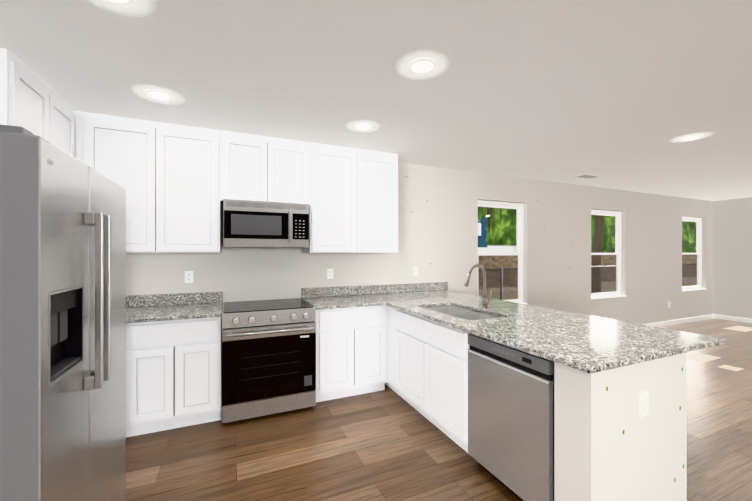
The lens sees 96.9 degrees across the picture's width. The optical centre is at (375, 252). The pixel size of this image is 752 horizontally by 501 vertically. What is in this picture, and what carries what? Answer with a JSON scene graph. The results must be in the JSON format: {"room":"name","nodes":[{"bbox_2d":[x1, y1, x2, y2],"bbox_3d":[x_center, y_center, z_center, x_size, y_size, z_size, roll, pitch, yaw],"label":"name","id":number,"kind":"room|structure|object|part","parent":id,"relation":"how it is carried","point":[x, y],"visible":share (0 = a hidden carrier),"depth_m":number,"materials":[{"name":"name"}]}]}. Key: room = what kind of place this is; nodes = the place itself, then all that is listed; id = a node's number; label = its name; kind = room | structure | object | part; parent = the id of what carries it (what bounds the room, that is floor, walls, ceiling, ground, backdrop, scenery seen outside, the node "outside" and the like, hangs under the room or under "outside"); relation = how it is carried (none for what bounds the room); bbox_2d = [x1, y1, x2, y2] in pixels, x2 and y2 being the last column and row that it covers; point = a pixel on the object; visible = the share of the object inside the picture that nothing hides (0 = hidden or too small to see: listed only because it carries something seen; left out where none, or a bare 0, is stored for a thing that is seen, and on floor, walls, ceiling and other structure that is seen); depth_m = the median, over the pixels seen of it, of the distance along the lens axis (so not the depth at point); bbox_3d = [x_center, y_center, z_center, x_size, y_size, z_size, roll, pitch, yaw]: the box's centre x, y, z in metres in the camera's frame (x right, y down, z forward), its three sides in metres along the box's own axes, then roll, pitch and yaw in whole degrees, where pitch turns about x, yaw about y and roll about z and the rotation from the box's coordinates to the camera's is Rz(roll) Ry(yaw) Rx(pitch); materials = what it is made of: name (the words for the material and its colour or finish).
{"room":"kitchen","nodes":[
{"label":"kitchen","id":0,"kind":"room"},
{"bbox_2d":[0,0,751,200],"bbox_3d":[3.349,-1.150,2.438,11.130,0.100,5.740,0,0,-24],"label":"ceiling","id":1,"kind":"structure","parent":0,"point":[618,94],"depth_m":2.08,"materials":[{"name":"white paint"}]},
{"bbox_2d":[87,0,153,15],"bbox_3d":[-1.115,-1.097,1.397,0.370,0.006,0.370,0,0,-24],"label":"recessed light","id":2,"kind":"object","parent":1,"relation":"in","point":[124,3],"visible":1,"depth_m":1.47,"materials":[{"name":"white"}]},
{"bbox_2d":[133,85,183,104],"bbox_3d":[-1.514,-1.097,2.325,0.370,0.006,0.370,0,0,-24],"label":"recessed light","id":3,"kind":"object","parent":1,"relation":"in","point":[158,95],"visible":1,"depth_m":2.31,"materials":[{"name":"white"}]},
{"bbox_2d":[346,119,380,132],"bbox_3d":[-0.111,-1.097,2.912,0.370,0.006,0.370,0,0,-24],"label":"recessed light","id":4,"kind":"object","parent":1,"relation":"in","point":[364,127],"visible":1,"depth_m":2.91,"materials":[{"name":"white plastic"}]},
{"bbox_2d":[397,49,450,79],"bbox_3d":[0.273,-1.097,1.966,0.370,0.006,0.370,0,0,-24],"label":"recessed light","id":5,"kind":"object","parent":1,"relation":"in","point":[421,65],"visible":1,"depth_m":1.96,"materials":[{"name":"white"}]},
{"bbox_2d":[574,174,599,178],"bbox_3d":[3.037,-1.095,4.793,0.320,0.008,0.160,0,0,-24],"label":"ceiling vent","id":6,"kind":"object","parent":1,"relation":"in","point":[587,176],"visible":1,"depth_m":4.78,"materials":[{"name":"white"}]},
{"bbox_2d":[670,132,715,142],"bbox_3d":[3.005,-1.097,3.182,0.370,0.006,0.370,0,0,-24],"label":"recessed light","id":7,"kind":"object","parent":1,"relation":"in","point":[692,137],"visible":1,"depth_m":3.17,"materials":[{"name":"white"}]},
{"bbox_2d":[126,163,712,324],"bbox_3d":[2.219,0.125,5.000,11.130,2.550,0.140,0,0,-24],"label":"wall","id":8,"kind":"structure","parent":0,"point":[438,227],"depth_m":4.63,"materials":[{"name":"grey paint"}]},
{"bbox_2d":[73,111,220,252],"bbox_3d":[-1.934,-0.549,2.911,1.045,1.098,0.325,0,0,-24],"label":"upper cabinet","id":9,"kind":"object","parent":8,"relation":"attached to","point":[166,176],"visible":0.81,"depth_m":2.79,"materials":[{"name":"white wood"}]},
{"bbox_2d":[126,292,222,307],"bbox_3d":[-2.104,0.433,2.997,1.318,0.104,0.030,0,0,-24],"label":"backsplash","id":10,"kind":"structure","parent":8,"relation":"attached to","point":[169,299],"depth_m":3.08,"materials":[{"name":"stone"}]},
{"bbox_2d":[185,271,193,282],"bbox_3d":[-1.772,0.230,3.158,0.075,0.119,0.008,0,0,-24],"label":"electrical outlet","id":11,"kind":"object","parent":8,"relation":"attached to","point":[189,276],"visible":1,"depth_m":3.16,"materials":[{"name":"white plastic"}]},
{"bbox_2d":[220,130,309,205],"bbox_3d":[-1.086,-0.784,3.285,0.807,0.628,0.325,0,0,-24],"label":"upper cabinet","id":12,"kind":"object","parent":8,"relation":"attached to","point":[261,168],"visible":0.98,"depth_m":3.12,"materials":[{"name":"white wood"}]},
{"bbox_2d":[223,199,308,247],"bbox_3d":[-1.063,-0.260,3.235,0.756,0.416,0.431,0,0,-24],"label":"microwave","id":13,"kind":"object","parent":12,"relation":"attached to","point":[252,224],"visible":1,"depth_m":3.06,"materials":[{"name":"silver metal"}]},
{"bbox_2d":[327,268,332,278],"bbox_3d":[-0.509,0.235,3.715,0.075,0.119,0.008,0,0,-24],"label":"electrical outlet","id":14,"kind":"object","parent":8,"relation":"attached to","point":[329,273],"visible":1,"depth_m":3.71,"materials":[{"name":"white plastic"}]},
{"bbox_2d":[304,143,397,252],"bbox_3d":[-0.263,-0.549,3.648,0.989,1.098,0.325,0,0,-24],"label":"upper cabinet","id":15,"kind":"object","parent":8,"relation":"attached to","point":[353,207],"visible":1,"depth_m":3.48,"materials":[{"name":"white wood"}]},
{"bbox_2d":[301,282,447,297],"bbox_3d":[0.067,0.433,3.955,1.890,0.104,0.030,0,0,-24],"label":"backsplash","id":16,"kind":"structure","parent":8,"relation":"attached to","point":[357,290],"depth_m":3.88,"materials":[{"name":"stone"}]},
{"bbox_2d":[413,266,417,275],"bbox_3d":[0.494,0.230,4.157,0.075,0.119,0.009,0,0,-24],"label":"electrical outlet","id":17,"kind":"object","parent":8,"relation":"attached to","point":[415,270],"visible":1,"depth_m":4.15,"materials":[{"name":"white plastic"}]},
{"bbox_2d":[478,200,527,304],"bbox_3d":[1.794,0.020,4.800,0.930,1.510,0.153,0,0,-24],"label":"window","id":18,"kind":"structure","parent":8,"relation":"in","point":[518,207],"depth_m":4.95,"materials":[{"name":"white plastic"}]},
{"bbox_2d":[406,176,683,481],"bbox_3d":[2.763,0.165,3.709,4.963,2.230,2.661,0,0,-24],"label":"tape","id":19,"kind":"object","parent":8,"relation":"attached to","point":[607,386],"visible":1,"depth_m":1.73,"materials":[{"name":"green"}]},
{"bbox_2d":[591,209,626,299],"bbox_3d":[3.967,0.020,5.759,0.932,1.510,0.153,0,0,-24],"label":"window","id":20,"kind":"structure","parent":8,"relation":"in","point":[617,254],"depth_m":5.89,"materials":[{"name":"white plastic"}]},
{"bbox_2d":[643,314,713,326],"bbox_3d":[3.893,1.357,5.653,7.260,0.085,0.016,0,0,-24],"label":"baseboard","id":21,"kind":"structure","parent":8,"relation":"attached to","point":[691,319],"depth_m":6.59,"materials":[{"name":"white wood"}]},
{"bbox_2d":[682,217,706,291],"bbox_3d":[6.496,0.020,6.875,0.930,1.510,0.153,0,0,-24],"label":"window","id":22,"kind":"structure","parent":8,"relation":"in","point":[698,253],"depth_m":7.06,"materials":[{"name":"white plastic"}]},
{"bbox_2d":[124,318,751,500],"bbox_3d":[3.349,1.450,2.438,11.130,0.100,5.740,0,0,-24],"label":"floor","id":23,"kind":"structure","parent":0,"point":[388,444],"depth_m":2.32,"materials":[{"name":"brown wood"}]},
{"bbox_2d":[0,124,125,500],"bbox_3d":[-1.547,0.511,1.267,0.885,1.777,0.914,0,0,-24],"label":"refrigerator","id":24,"kind":"object","parent":23,"relation":"on","point":[62,325],"visible":1,"depth_m":1.13,"materials":[{"name":"grey metal"}]},
{"bbox_3d":[-1.137,0.190,1.363,0.058,0.700,0.118,0,0,-24],"label":"handle","id":25,"kind":"part","parent":24,"relation":"part of","materials":[{"name":"silver metal"}]},
{"bbox_2d":[126,306,222,436],"bbox_3d":[-1.683,0.958,2.856,0.660,0.884,0.628,0,0,-24],"label":"base cabinet","id":26,"kind":"object","parent":23,"relation":"on","point":[173,374],"visible":0.96,"depth_m":2.58,"materials":[{"name":"white wood"}]},
{"bbox_2d":[126,302,222,322],"bbox_3d":[-1.979,0.500,2.712,1.318,0.029,0.653,0,0,-24],"label":"countertop","id":27,"kind":"structure","parent":26,"relation":"on","point":[163,313],"depth_m":2.71,"materials":[{"name":"stone"}]},
{"bbox_2d":[222,298,315,423],"bbox_3d":[-1.004,0.943,3.090,0.762,0.915,0.744,0,0,-24],"label":"range","id":28,"kind":"object","parent":23,"relation":"on","point":[268,357],"visible":1,"depth_m":2.81,"materials":[{"name":"silver metal"}]},
{"bbox_2d":[315,305,387,401],"bbox_3d":[-0.339,0.958,3.449,0.738,0.884,0.628,0,0,-24],"label":"base cabinet","id":29,"kind":"object","parent":23,"relation":"on","point":[351,351],"visible":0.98,"depth_m":3.16,"materials":[{"name":"white wood"}]},
{"bbox_2d":[385,306,402,397],"bbox_3d":[0.312,0.958,3.645,0.610,0.884,0.796,0,0,-24],"label":"base cabinet","id":30,"kind":"object","parent":23,"relation":"on","point":[391,382],"visible":0.18,"depth_m":3.25,"materials":[{"name":"white wood"}]},
{"bbox_2d":[396,309,479,452],"bbox_3d":[0.672,0.958,2.801,0.628,0.884,1.035,0,0,-24],"label":"base cabinet","id":31,"kind":"object","parent":23,"relation":"on","point":[431,371],"visible":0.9,"depth_m":2.54,"materials":[{"name":"white wood"}]},
{"bbox_2d":[301,290,724,373],"bbox_3d":[0.585,0.500,2.734,1.850,0.029,2.683,0,0,-24],"label":"countertop","id":32,"kind":"structure","parent":31,"relation":"on","point":[589,344],"depth_m":2.08,"materials":[{"name":"stone"}]},
{"bbox_2d":[423,305,501,319],"bbox_3d":[0.704,0.625,2.823,0.462,0.215,0.832,0,0,-24],"label":"sink","id":33,"kind":"object","parent":32,"relation":"in","point":[460,312],"visible":0.08,"depth_m":2.94,"materials":[{"name":"silver metal"}]},
{"bbox_2d":[464,264,491,307],"bbox_3d":[0.885,0.294,2.905,0.252,0.382,0.096,0,0,-24],"label":"faucet","id":34,"kind":"object","parent":32,"relation":"on","point":[485,302],"visible":1,"depth_m":2.94,"materials":[{"name":"silver metal"}]},
{"bbox_2d":[468,334,553,500],"bbox_3d":[1.009,0.960,2.033,0.629,0.880,0.603,0,0,-24],"label":"dishwasher","id":35,"kind":"object","parent":23,"relation":"on","point":[511,419],"visible":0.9,"depth_m":1.84,"materials":[{"name":"silver metal"}]},
{"bbox_2d":[687,326,751,370],"bbox_3d":[5.601,1.399,5.164,3.470,0.001,1.170,0,0,-24],"label":"sunlight patch","id":36,"kind":"object","parent":23,"relation":"on","point":[699,357],"depth_m":4.45,"materials":[{"name":"beige wood"}]},
{"bbox_2d":[554,352,686,500],"bbox_3d":[0.753,0.958,2.823,0.770,0.884,2.660,0,0,-24],"label":"wall","id":37,"kind":"structure","parent":0,"point":[599,455],"depth_m":1.57,"materials":[{"name":"white paint"}]},
{"bbox_2d":[638,390,648,417],"bbox_3d":[1.285,0.726,1.599,0.075,0.119,0.008,0,0,-24],"label":"electrical outlet","id":38,"kind":"object","parent":37,"relation":"attached to","point":[643,403],"visible":1,"depth_m":1.59,"materials":[{"name":"white plastic"}]},
{"bbox_2d":[713,197,751,318],"bbox_3d":[8.377,0.125,4.656,0.140,2.550,5.460,0,0,-24],"label":"wall","id":39,"kind":"structure","parent":0,"point":[732,257],"depth_m":6.85,"materials":[{"name":"grey paint"}]},
{"bbox_2d":[714,314,751,322],"bbox_3d":[8.305,1.357,4.625,0.016,0.085,5.400,0,0,-24],"label":"baseboard","id":40,"kind":"structure","parent":39,"relation":"attached to","point":[730,318],"depth_m":6.83,"materials":[{"name":"white wood"}]},
{"bbox_3d":[-1.678,0.125,0.220,0.140,2.550,5.460,0,0,-24],"label":"wall","id":41,"kind":"structure","parent":0,"visible":0},
{"bbox_2d":[0,48,74,157],"bbox_3d":[-2.277,-0.549,2.126,0.298,1.098,0.831,0,0,-24],"label":"upper cabinet","id":42,"kind":"object","parent":41,"relation":"attached to","point":[30,101],"visible":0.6,"depth_m":2.01,"materials":[{"name":"white wood"}]},
{"label":"outside","id":43,"kind":"structure","parent":0,"visible":0},
{"bbox_2d":[478,277,696,299],"bbox_3d":[20.120,2.010,18.915,68.000,0.020,10.850,0,0,-24],"label":"ground","id":44,"kind":"structure","parent":43,"point":[513,292],"depth_m":18.10,"materials":[{"name":"brown"}]},
{"bbox_2d":[478,263,696,299],"bbox_3d":[5.969,1.165,8.873,14.000,1.670,0.052,0,0,-24],"label":"fence","id":45,"kind":"object","parent":44,"relation":"on","point":[501,274],"depth_m":7.63,"materials":[{"name":"grey"}]},
{"bbox_2d":[591,215,602,292],"bbox_3d":[5.114,-1.296,11.459,7.570,6.624,3.638,0,0,-24],"label":"tree","id":46,"kind":"object","parent":44,"relation":"on","point":[598,220],"depth_m":12.45,"materials":[{"name":"brown plant"}]},
{"bbox_2d":[478,207,696,287],"bbox_3d":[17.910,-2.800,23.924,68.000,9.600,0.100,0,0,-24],"label":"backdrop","id":47,"kind":"structure","parent":43,"point":[484,234],"depth_m":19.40,"materials":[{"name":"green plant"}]}
]}

